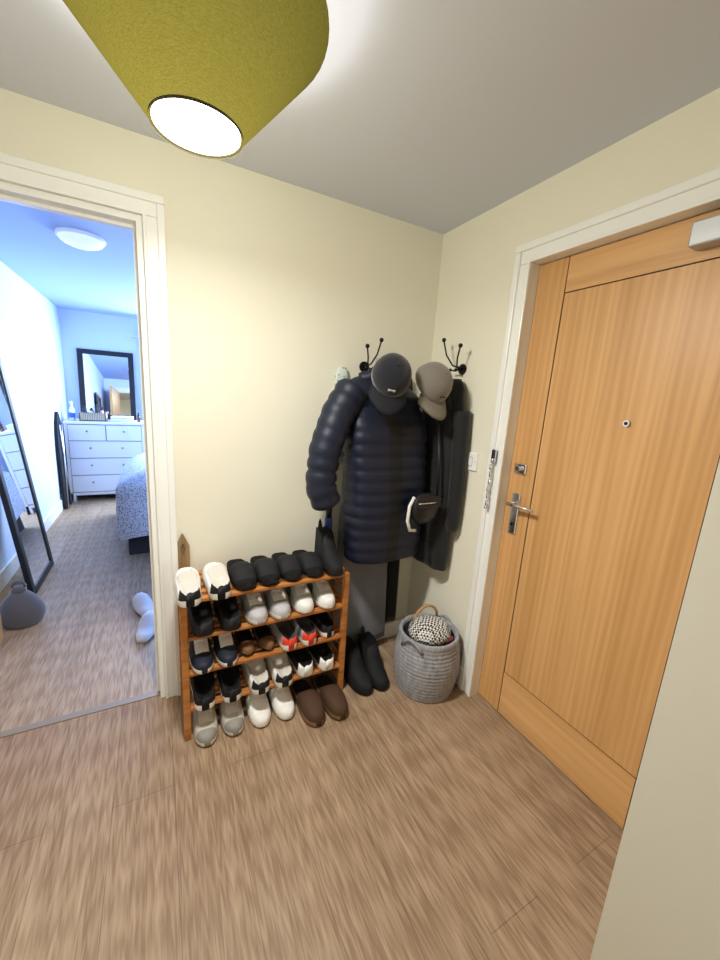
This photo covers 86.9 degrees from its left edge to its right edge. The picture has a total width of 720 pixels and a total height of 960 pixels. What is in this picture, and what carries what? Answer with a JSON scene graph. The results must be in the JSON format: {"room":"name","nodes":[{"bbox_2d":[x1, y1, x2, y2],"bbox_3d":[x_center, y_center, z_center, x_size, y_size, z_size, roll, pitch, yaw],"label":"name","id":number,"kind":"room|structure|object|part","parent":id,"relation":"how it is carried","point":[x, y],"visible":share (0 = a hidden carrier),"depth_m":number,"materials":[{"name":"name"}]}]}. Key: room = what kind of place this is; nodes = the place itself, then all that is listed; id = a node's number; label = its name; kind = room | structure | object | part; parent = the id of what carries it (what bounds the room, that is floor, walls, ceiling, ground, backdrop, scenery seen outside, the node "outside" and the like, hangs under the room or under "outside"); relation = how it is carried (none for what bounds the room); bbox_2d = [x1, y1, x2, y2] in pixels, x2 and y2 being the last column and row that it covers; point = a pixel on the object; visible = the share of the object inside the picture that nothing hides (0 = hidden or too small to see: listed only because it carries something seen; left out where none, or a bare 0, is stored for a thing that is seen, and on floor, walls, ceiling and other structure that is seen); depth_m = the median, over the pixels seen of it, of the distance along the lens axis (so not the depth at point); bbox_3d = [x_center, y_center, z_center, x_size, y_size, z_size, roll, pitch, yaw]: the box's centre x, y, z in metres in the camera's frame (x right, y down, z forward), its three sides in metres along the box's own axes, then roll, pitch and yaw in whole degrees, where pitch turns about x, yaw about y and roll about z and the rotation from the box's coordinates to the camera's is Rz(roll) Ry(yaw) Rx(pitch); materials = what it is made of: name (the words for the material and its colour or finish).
{"room":"entrance hallway","nodes":[
{"label":"entrance hallway","id":0,"kind":"room"},
{"bbox_2d":[0,261,68,570],"bbox_3d":[-2.773,-0.512,2.971,0.100,2.280,4.200,-3,13,-28],"label":"wall","id":1,"kind":"structure","parent":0,"point":[31,356],"depth_m":3.52,"materials":[{"name":"white paint"}]},
{"bbox_2d":[0,499,63,592],"bbox_3d":[-2.801,0.535,3.241,0.016,0.120,4.150,-3,13,-28],"label":"baseboard","id":2,"kind":"structure","parent":1,"relation":"attached to","point":[7,572],"depth_m":2.85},
{"bbox_2d":[0,201,136,318],"bbox_3d":[-1.298,-1.738,3.552,3.850,0.060,4.450,-3,13,-28],"label":"ceiling","id":3,"kind":"structure","parent":0,"point":[102,281],"depth_m":2.79,"materials":[{"name":"white paint"}]},
{"bbox_2d":[55,227,105,250],"bbox_3d":[-1.678,-1.434,2.290,0.250,0.064,0.250,-3,13,-28],"label":"ceiling light","id":4,"kind":"object","parent":3,"relation":"attached to","point":[77,238],"visible":1,"depth_m":2.23,"materials":[{"name":"white"}]},
{"bbox_2d":[58,308,142,419],"bbox_3d":[-2.265,-1.034,5.614,3.500,2.280,0.100,-3,13,-28],"label":"wall","id":5,"kind":"structure","parent":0,"point":[78,329],"depth_m":4.80,"materials":[{"name":"white paint"}]},
{"bbox_2d":[0,88,442,654],"bbox_3d":[-0.275,-0.131,1.910,3.500,2.280,0.100,-3,13,-28],"label":"wall","id":6,"kind":"structure","parent":0,"point":[275,286],"depth_m":1.67,"materials":[{"name":"beige paint"}]},
{"bbox_2d":[0,152,180,698],"bbox_3d":[-1.215,0.002,1.438,0.922,2.097,0.145,-3,13,-28],"label":"doorway","id":7,"kind":"structure","parent":6,"relation":"in","point":[23,182],"depth_m":1.45,"materials":[{"name":"white"}]},
{"bbox_2d":[0,615,3,645],"bbox_3d":[-1.737,-0.019,1.607,0.140,1.992,0.728,-4,14,-34],"label":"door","id":8,"kind":"structure","parent":7,"relation":"attached to","point":[1,629],"depth_m":2.08,"materials":[{"name":"brown wood"}]},
{"bbox_2d":[214,619,401,684],"bbox_3d":[-0.269,0.943,2.109,1.272,0.100,0.014,-3,13,-28],"label":"baseboard","id":9,"kind":"structure","parent":6,"relation":"attached to","point":[391,628],"depth_m":2.34,"materials":[{"name":"white"}]},
{"bbox_2d":[334,367,347,459],"bbox_3d":[-0.110,-0.321,1.864,0.094,0.450,0.034,-3,13,-28],"label":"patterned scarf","id":10,"kind":"object","parent":6,"relation":"hanging from","point":[341,373],"visible":0.22,"depth_m":1.82,"materials":[{"name":"white fabric"}]},
{"bbox_2d":[359,338,383,370],"bbox_3d":[0.047,-0.608,1.847,0.094,0.160,0.104,-3,13,-28],"label":"coat hook","id":11,"kind":"object","parent":6,"relation":"attached to","point":[364,366],"visible":0.88,"depth_m":1.84,"materials":[{"name":"black metal"}]},
{"bbox_2d":[330,469,386,648],"bbox_3d":[0.025,0.200,2.034,0.354,1.480,0.089,-3,13,-28],"label":"coat","id":12,"kind":"object","parent":11,"relation":"hanging from","point":[367,582],"visible":0.21,"depth_m":2.10,"materials":[{"name":"grey fabric"}]},
{"bbox_2d":[305,353,426,563],"bbox_3d":[0.064,-0.077,1.776,0.646,0.981,0.333,-3,13,-28],"label":"puffer jacket","id":13,"kind":"object","parent":11,"relation":"hanging from","point":[384,460],"depth_m":1.74,"materials":[{"name":"blue fabric"}]},
{"bbox_3d":[0.140,-0.410,1.631,0.183,0.260,0.154,-3,13,-28],"label":"navy baseball cap","id":14,"kind":"part","parent":13,"relation":"part of","materials":[{"name":"black fabric"}]},
{"bbox_2d":[406,424,440,531],"bbox_3d":[0.304,-0.007,1.814,0.201,0.514,0.107,-3,13,-28],"label":"crossbody bag","id":15,"kind":"object","parent":13,"relation":"hanging from","point":[423,508],"visible":1,"depth_m":1.81,"materials":[{"name":"black leather"}]},
{"bbox_2d":[385,378,412,621],"bbox_3d":[0.218,0.153,2.147,0.083,1.410,0.044,-3,13,-28],"label":"scarf","id":16,"kind":"object","parent":6,"relation":"attached to","point":[393,566],"visible":0.23,"depth_m":2.23,"materials":[{"name":"black fabric"}]},
{"bbox_2d":[0,494,623,959],"bbox_3d":[-0.680,0.894,2.610,3.850,0.060,7.750,-3,13,-28],"label":"floor","id":17,"kind":"structure","parent":0,"point":[400,827],"depth_m":1.31,"materials":[{"name":"laminate"}]},
{"bbox_2d":[0,580,45,629],"bbox_3d":[-1.983,0.717,2.221,0.224,0.279,0.176,-3,13,-28],"label":"door stop","id":18,"kind":"object","parent":17,"relation":"on","point":[22,608],"visible":0.99,"depth_m":2.18,"materials":[{"name":"grey"}]},
{"bbox_2d":[0,358,53,593],"bbox_3d":[-2.338,-0.097,2.552,0.213,1.692,0.560,-3,13,-28],"label":"floor mirror","id":19,"kind":"object","parent":17,"relation":"on","point":[18,496],"visible":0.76,"depth_m":2.60,"materials":[{"name":"black mirror"}]},
{"bbox_2d":[54,412,72,508],"bbox_3d":[-3.374,-0.224,4.321,0.061,1.091,0.300,-3,13,-28],"label":"mirror","id":20,"kind":"object","parent":17,"relation":"on","point":[60,446],"visible":1,"depth_m":4.27,"materials":[{"name":"black"}]},
{"bbox_2d":[0,690,160,737],"bbox_3d":[-1.274,1.027,1.641,0.732,0.004,0.035,-3,13,-28],"label":"trim","id":21,"kind":"structure","parent":17,"relation":"on","point":[73,715],"depth_m":1.66,"materials":[{"name":"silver metal"}]},
{"bbox_2d":[63,418,144,500],"bbox_3d":[-3.226,-0.275,4.901,0.825,0.970,0.517,-3,13,-28],"label":"dresser","id":22,"kind":"object","parent":17,"relation":"on","point":[97,452],"visible":0.79,"depth_m":4.66,"materials":[{"name":"white wood"}]},
{"bbox_2d":[68,401,75,420],"bbox_3d":[-3.436,-0.824,4.526,0.060,0.225,0.081,-3,13,-28],"label":"spray bottle","id":23,"kind":"object","parent":22,"relation":"on","point":[71,409],"visible":1,"depth_m":4.52,"materials":[{"name":"white plastic"}]},
{"bbox_2d":[79,405,107,421],"bbox_3d":[-3.269,-0.826,4.660,0.270,0.195,0.200,-3,13,-28],"label":"basket","id":24,"kind":"object","parent":22,"relation":"on","point":[101,416],"visible":1,"depth_m":4.61,"materials":[{"name":"wicker"}]},
{"bbox_2d":[76,348,135,419],"bbox_3d":[-3.269,-1.224,4.921,0.605,0.865,0.099,-3,13,-28],"label":"dresser mirror","id":25,"kind":"object","parent":22,"relation":"on","point":[106,378],"visible":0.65,"depth_m":4.91,"materials":[{"name":"black mirror"}]},
{"bbox_2d":[110,416,133,421],"bbox_3d":[-3.006,-0.773,4.809,0.240,0.064,0.190,-3,13,-28],"label":"folded towel","id":26,"kind":"object","parent":22,"relation":"on","point":[113,418],"visible":1,"depth_m":4.74,"materials":[{"name":"white fabric"}]},
{"bbox_2d":[116,452,149,554],"bbox_3d":[-1.430,0.104,4.197,2.035,0.740,1.490,-3,13,-28],"label":"bed","id":27,"kind":"object","parent":17,"relation":"on","point":[131,489],"visible":0.2,"depth_m":3.17,"materials":[{"name":"grey"}]},
{"bbox_2d":[132,592,152,615],"bbox_3d":[-1.412,0.795,2.477,0.110,0.094,0.270,-8,17,-44],"label":"slipper","id":28,"kind":"object","parent":17,"relation":"on","point":[141,602],"visible":0.8,"depth_m":2.45,"materials":[{"name":"grey"}]},
{"bbox_2d":[136,610,154,642],"bbox_3d":[-1.266,0.849,2.267,0.110,0.094,0.270,0,12,-17],"label":"slipper","id":29,"kind":"object","parent":17,"relation":"on","point":[145,631],"visible":0.75,"depth_m":2.22,"materials":[{"name":"grey"}]},
{"bbox_2d":[177,534,191,691],"bbox_3d":[-0.799,0.627,1.737,0.060,0.800,0.028,-3,13,-28],"label":"wooden board","id":30,"kind":"object","parent":17,"relation":"on","point":[183,546],"visible":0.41,"depth_m":1.67,"materials":[{"name":"brown wood"}]},
{"bbox_2d":[193,706,217,746],"bbox_3d":[-0.677,1.012,1.654,0.098,0.099,0.276,-3,13,-28],"label":"shoe","id":31,"kind":"object","parent":17,"relation":"on","point":[205,723],"visible":0.56,"depth_m":1.58,"materials":[{"name":"beige fabric"}]},
{"bbox_2d":[218,692,243,735],"bbox_3d":[-0.583,1.007,1.709,0.097,0.099,0.275,-3,13,-28],"label":"shoe","id":32,"kind":"object","parent":17,"relation":"on","point":[231,714],"visible":0.61,"depth_m":1.63,"materials":[{"name":"beige fabric"}]},
{"bbox_2d":[243,685,270,727],"bbox_3d":[-0.480,1.005,1.758,0.097,0.095,0.275,-3,13,-28],"label":"sneaker","id":33,"kind":"object","parent":17,"relation":"on","point":[257,706],"visible":0.62,"depth_m":1.69,"materials":[{"name":"white rubber"}]},
{"bbox_2d":[177,566,349,741],"bbox_3d":[-0.445,0.729,1.783,0.720,0.630,0.267,-3,13,-28],"label":"shoe rack","id":34,"kind":"object","parent":17,"relation":"on","point":[186,671],"visible":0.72,"depth_m":1.68,"materials":[{"name":"brown wood"}]},
{"bbox_2d":[174,567,201,607],"bbox_3d":[-0.685,0.398,1.511,0.099,0.095,0.275,-3,13,-28],"label":"sneaker","id":35,"kind":"object","parent":34,"relation":"on","point":[187,582],"visible":1,"depth_m":1.45,"materials":[{"name":"white fabric"}]},
{"bbox_2d":[187,601,213,637],"bbox_3d":[-0.671,0.544,1.600,0.097,0.095,0.275,-3,13,-28],"label":"trainer","id":36,"kind":"object","parent":34,"relation":"in","point":[200,617],"visible":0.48,"depth_m":1.52,"materials":[{"name":"black fabric"}]},
{"bbox_2d":[189,633,213,673],"bbox_3d":[-0.679,0.704,1.618,0.091,0.095,0.276,-3,13,-28],"label":"sneaker","id":37,"kind":"object","parent":34,"relation":"on","point":[201,656],"visible":0.69,"depth_m":1.55,"materials":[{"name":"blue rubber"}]},
{"bbox_2d":[190,671,214,710],"bbox_3d":[-0.681,0.859,1.649,0.097,0.099,0.276,-3,13,-28],"label":"shoe","id":38,"kind":"object","parent":34,"relation":"on","point":[202,685],"visible":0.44,"depth_m":1.57,"materials":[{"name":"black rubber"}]},
{"bbox_2d":[202,562,230,599],"bbox_3d":[-0.595,0.390,1.575,0.099,0.095,0.275,-3,13,-28],"label":"sneaker","id":39,"kind":"object","parent":34,"relation":"on","point":[215,577],"visible":1,"depth_m":1.52,"materials":[{"name":"white fabric"}]},
{"bbox_2d":[212,627,237,666],"bbox_3d":[-0.595,0.699,1.668,0.091,0.095,0.275,-3,13,-28],"label":"sneaker","id":40,"kind":"object","parent":34,"relation":"on","point":[225,647],"visible":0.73,"depth_m":1.60,"materials":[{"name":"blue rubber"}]},
{"bbox_2d":[213,596,240,630],"bbox_3d":[-0.578,0.539,1.650,0.097,0.095,0.275,-3,13,-28],"label":"trainer","id":41,"kind":"object","parent":34,"relation":"in","point":[227,612],"visible":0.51,"depth_m":1.58,"materials":[{"name":"black fabric"}]},
{"bbox_2d":[216,662,241,702],"bbox_3d":[-0.586,0.854,1.699,0.098,0.099,0.276,-3,13,-28],"label":"shoe","id":42,"kind":"object","parent":34,"relation":"on","point":[228,679],"visible":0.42,"depth_m":1.62,"materials":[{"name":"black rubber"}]},
{"bbox_2d":[227,559,256,589],"bbox_3d":[-0.514,0.388,1.647,0.102,0.080,0.263,-3,13,-28],"label":"shoe","id":43,"kind":"object","parent":34,"relation":"on","point":[242,575],"visible":1,"depth_m":1.58,"materials":[{"name":"black fabric"}]},
{"bbox_2d":[234,621,254,655],"bbox_3d":[-0.531,0.714,1.735,0.077,0.044,0.246,-3,13,-28],"label":"shoe","id":44,"kind":"object","parent":34,"relation":"on","point":[245,643],"visible":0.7,"depth_m":1.68,"materials":[{"name":"brown leather"}]},
{"bbox_2d":[238,592,267,624],"bbox_3d":[-0.479,0.534,1.696,0.097,0.099,0.276,-3,13,-28],"label":"shoe","id":45,"kind":"object","parent":34,"relation":"on","point":[253,607],"visible":0.72,"depth_m":1.62,"materials":[{"name":"white rubber"}]},
{"bbox_2d":[241,651,269,694],"bbox_3d":[-0.483,0.853,1.748,0.099,0.095,0.275,-3,13,-28],"label":"sneaker","id":46,"kind":"object","parent":34,"relation":"on","point":[255,673],"visible":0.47,"depth_m":1.68,"materials":[{"name":"white rubber"}]},
{"bbox_2d":[251,625,274,649],"bbox_3d":[-0.456,0.711,1.774,0.077,0.044,0.246,-3,13,-28],"label":"shoe","id":47,"kind":"object","parent":34,"relation":"on","point":[263,636],"visible":0.75,"depth_m":1.72,"materials":[{"name":"brown leather"}]},
{"bbox_2d":[250,555,279,584],"bbox_3d":[-0.427,0.383,1.698,0.101,0.080,0.262,-3,13,-28],"label":"shoe","id":48,"kind":"object","parent":34,"relation":"on","point":[266,569],"visible":0.88,"depth_m":1.63,"materials":[{"name":"black fabric"}]},
{"bbox_2d":[262,588,290,619],"bbox_3d":[-0.387,0.530,1.744,0.098,0.099,0.276,-3,13,-28],"label":"shoe","id":49,"kind":"object","parent":34,"relation":"on","point":[277,604],"visible":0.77,"depth_m":1.67,"materials":[{"name":"white rubber"}]},
{"bbox_2d":[264,646,292,687],"bbox_3d":[-0.387,0.848,1.798,0.100,0.095,0.276,-3,13,-28],"label":"sneaker","id":50,"kind":"object","parent":34,"relation":"on","point":[278,666],"visible":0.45,"depth_m":1.73,"materials":[{"name":"white rubber"}]},
{"bbox_2d":[268,616,296,650],"bbox_3d":[-0.371,0.686,1.796,0.089,0.095,0.276,-3,13,-28],"label":"sneaker","id":51,"kind":"object","parent":34,"relation":"on","point":[284,633],"visible":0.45,"depth_m":1.73,"materials":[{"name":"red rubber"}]},
{"bbox_2d":[271,552,301,580],"bbox_3d":[-0.339,0.378,1.750,0.101,0.080,0.262,-3,13,-28],"label":"shoe","id":52,"kind":"object","parent":34,"relation":"on","point":[288,565],"visible":0.88,"depth_m":1.68,"materials":[{"name":"black fabric"}]},
{"bbox_2d":[284,580,313,613],"bbox_3d":[-0.291,0.524,1.800,0.097,0.099,0.275,-3,13,-28],"label":"shoe","id":53,"kind":"object","parent":34,"relation":"on","point":[300,599],"visible":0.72,"depth_m":1.73,"materials":[{"name":"white rubber"}]},
{"bbox_2d":[286,641,312,676],"bbox_3d":[-0.303,0.838,1.870,0.095,0.095,0.276,-3,13,-28],"label":"sneaker","id":54,"kind":"object","parent":34,"relation":"on","point":[300,659],"visible":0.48,"depth_m":1.79,"materials":[{"name":"black fabric"}]},
{"bbox_2d":[290,611,315,645],"bbox_3d":[-0.285,0.682,1.841,0.089,0.095,0.275,-3,13,-28],"label":"sneaker","id":55,"kind":"object","parent":34,"relation":"on","point":[305,629],"visible":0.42,"depth_m":1.77,"materials":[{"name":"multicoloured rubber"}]},
{"bbox_2d":[292,550,322,576],"bbox_3d":[-0.249,0.373,1.797,0.101,0.080,0.262,-3,13,-28],"label":"shoe","id":56,"kind":"object","parent":34,"relation":"on","point":[311,565],"visible":0.88,"depth_m":1.73,"materials":[{"name":"black fabric"}]},
{"bbox_2d":[306,577,334,608],"bbox_3d":[-0.196,0.520,1.850,0.098,0.099,0.276,-3,13,-28],"label":"shoe","id":57,"kind":"object","parent":34,"relation":"on","point":[321,592],"visible":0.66,"depth_m":1.78,"materials":[{"name":"white rubber"}]},
{"bbox_2d":[307,635,333,670],"bbox_3d":[-0.210,0.834,1.919,0.095,0.095,0.275,-3,13,-28],"label":"sneaker","id":58,"kind":"object","parent":34,"relation":"on","point":[322,655],"visible":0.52,"depth_m":1.84,"materials":[{"name":"black fabric"}]},
{"bbox_2d":[309,606,333,637],"bbox_3d":[-0.204,0.674,1.901,0.083,0.095,0.260,-3,13,-28],"label":"sneaker","id":59,"kind":"object","parent":34,"relation":"on","point":[323,623],"visible":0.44,"depth_m":1.83,"materials":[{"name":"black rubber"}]},
{"bbox_2d":[324,508,331,529],"bbox_3d":[-0.163,0.249,1.950,0.046,0.270,0.046,2,12,-6],"label":"umbrella","id":60,"kind":"object","parent":34,"relation":"on","point":[328,518],"visible":0.24,"depth_m":1.92,"materials":[{"name":"blue fabric"}]},
{"bbox_2d":[314,519,342,576],"bbox_3d":[-0.148,0.316,1.800,0.085,0.204,0.258,-3,13,-28],"label":"boot","id":61,"kind":"object","parent":34,"relation":"on","point":[325,546],"visible":0.93,"depth_m":1.78,"materials":[{"name":"black leather"}]},
{"bbox_2d":[267,671,294,719],"bbox_3d":[-0.381,1.002,1.804,0.098,0.095,0.276,-3,13,-28],"label":"sneaker","id":62,"kind":"object","parent":17,"relation":"on","point":[281,700],"visible":0.62,"depth_m":1.74,"materials":[{"name":"white rubber"}]},
{"bbox_2d":[292,680,324,726],"bbox_3d":[-0.241,1.023,1.780,0.103,0.080,0.270,-3,13,-28],"label":"clog","id":63,"kind":"object","parent":17,"relation":"on","point":[309,702],"visible":1,"depth_m":1.72,"materials":[{"name":"brown leather"}]},
{"bbox_2d":[314,675,347,719],"bbox_3d":[-0.139,1.021,1.823,0.103,0.080,0.270,-3,13,-28],"label":"clog","id":64,"kind":"object","parent":17,"relation":"on","point":[334,701],"visible":0.99,"depth_m":1.76,"materials":[{"name":"brown leather"}]},
{"bbox_2d":[337,636,372,695],"bbox_3d":[-0.025,0.935,1.962,0.108,0.204,0.281,-3,13,-28],"label":"boot","id":65,"kind":"object","parent":17,"relation":"on","point":[356,675],"visible":0.79,"depth_m":1.93,"materials":[{"name":"black leather"}]},
{"bbox_2d":[358,626,388,690],"bbox_3d":[0.067,0.932,2.005,0.102,0.204,0.281,-3,13,-28],"label":"boot","id":66,"kind":"object","parent":17,"relation":"on","point":[367,643],"visible":0.79,"depth_m":1.99,"materials":[{"name":"black leather"}]},
{"bbox_2d":[393,613,459,703],"bbox_3d":[0.341,0.897,1.952,0.332,0.326,0.335,3,12,-5],"label":"rope basket","id":67,"kind":"object","parent":17,"relation":"on","point":[426,674],"visible":0.84,"depth_m":1.82,"materials":[{"name":"grey fabric"}]},
{"bbox_2d":[408,604,453,645],"bbox_3d":[0.351,0.738,1.907,0.218,0.162,0.198,-3,13,-28],"label":"tote bag","id":68,"kind":"object","parent":67,"relation":"in","point":[430,630],"visible":0.96,"depth_m":1.85,"materials":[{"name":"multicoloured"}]},
{"bbox_2d":[0,0,719,233],"bbox_3d":[0.494,-0.924,0.214,3.850,0.060,3.300,-3,13,-28],"label":"ceiling","id":69,"kind":"structure","parent":0,"point":[433,115],"depth_m":1.06,"materials":[{"name":"grey paint"}]},
{"bbox_2d":[63,0,328,159],"bbox_3d":[-0.349,-0.916,0.808,0.560,0.304,0.560,-3,13,-28],"label":"pendant lamp","id":70,"kind":"object","parent":69,"relation":"hanging from","point":[207,76],"visible":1,"depth_m":0.74,"materials":[{"name":"green fabric"}]},
{"bbox_2d":[147,94,243,159],"bbox_3d":[-0.358,-0.771,0.839,0.194,0.007,0.194,-3,13,-28],"label":"diffuser","id":71,"kind":"object","parent":70,"relation":"attached to","point":[207,126],"depth_m":0.82,"materials":[{"name":"white plastic"}]},
{"bbox_2d":[407,88,719,959],"bbox_3d":[0.949,0.165,0.869,0.567,2.280,2.950,-3,13,-28],"label":"wall","id":72,"kind":"structure","parent":0,"point":[662,902],"depth_m":0.97,"materials":[{"name":"beige paint"}]},
{"bbox_2d":[442,338,466,374],"bbox_3d":[0.468,-0.598,1.831,0.099,0.168,0.142,-3,13,-28],"label":"coat hook","id":73,"kind":"object","parent":72,"relation":"attached to","point":[462,368],"visible":0.99,"depth_m":1.85,"materials":[{"name":"black metal"}]},
{"bbox_2d":[413,379,470,570],"bbox_3d":[0.388,-0.029,1.989,0.138,0.970,0.380,-3,13,-28],"label":"jacket","id":74,"kind":"object","parent":73,"relation":"hanging from","point":[433,545],"visible":0.6,"depth_m":1.88,"materials":[{"name":"black fabric"}]},
{"bbox_2d":[415,362,452,420],"bbox_3d":[0.338,-0.406,1.733,0.177,0.260,0.157,-3,13,-28],"label":"baseball cap","id":75,"kind":"object","parent":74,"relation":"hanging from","point":[434,380],"visible":1,"depth_m":1.68,"materials":[{"name":"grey fabric"}]},
{"bbox_2d":[455,666,460,684],"bbox_3d":[0.405,0.971,2.182,0.014,0.100,0.496,-3,13,-28],"label":"baseboard","id":76,"kind":"structure","parent":72,"relation":"attached to","point":[458,675],"depth_m":1.97,"materials":[{"name":"white"}]},
{"bbox_2d":[466,452,478,471],"bbox_3d":[0.535,-0.091,1.841,0.013,0.086,0.086,-3,13,-28],"label":"light switch","id":77,"kind":"object","parent":72,"relation":"attached to","point":[472,458],"visible":0.75,"depth_m":1.83,"materials":[{"name":"white plastic"}]},
{"bbox_2d":[458,168,719,828],"bbox_3d":[0.867,0.162,1.373,0.162,2.070,0.975,-3,13,-28],"label":"door","id":78,"kind":"structure","parent":72,"relation":"in","point":[605,436],"depth_m":1.36,"materials":[{"name":"brown wood"}]},
{"bbox_2d":[484,449,496,508],"bbox_3d":[0.581,-0.002,1.705,0.019,0.272,0.024,-3,13,-28],"label":"chain","id":79,"kind":"object","parent":78,"relation":"attached to","point":[494,452],"visible":1,"depth_m":1.69,"materials":[{"name":"silver metal"}]},
{"bbox_3d":[0.682,0.159,1.633,0.059,0.185,0.137,-3,13,-28],"label":"handle","id":80,"kind":"part","parent":78,"relation":"part of","materials":[{"name":"silver metal"}]},
{"bbox_3d":[0.687,-0.049,1.640,0.026,0.044,0.060,-3,13,-28],"label":"latch knob","id":81,"kind":"part","parent":78,"relation":"part of","materials":[{"name":"silver metal"}]},
{"bbox_2d":[688,214,719,250],"bbox_3d":[1.008,-0.669,0.943,0.054,0.097,0.288,-3,13,-28],"label":"door closer","id":82,"kind":"object","parent":78,"relation":"attached to","point":[705,233],"depth_m":1.03,"materials":[{"name":"silver metal"}]}
]}

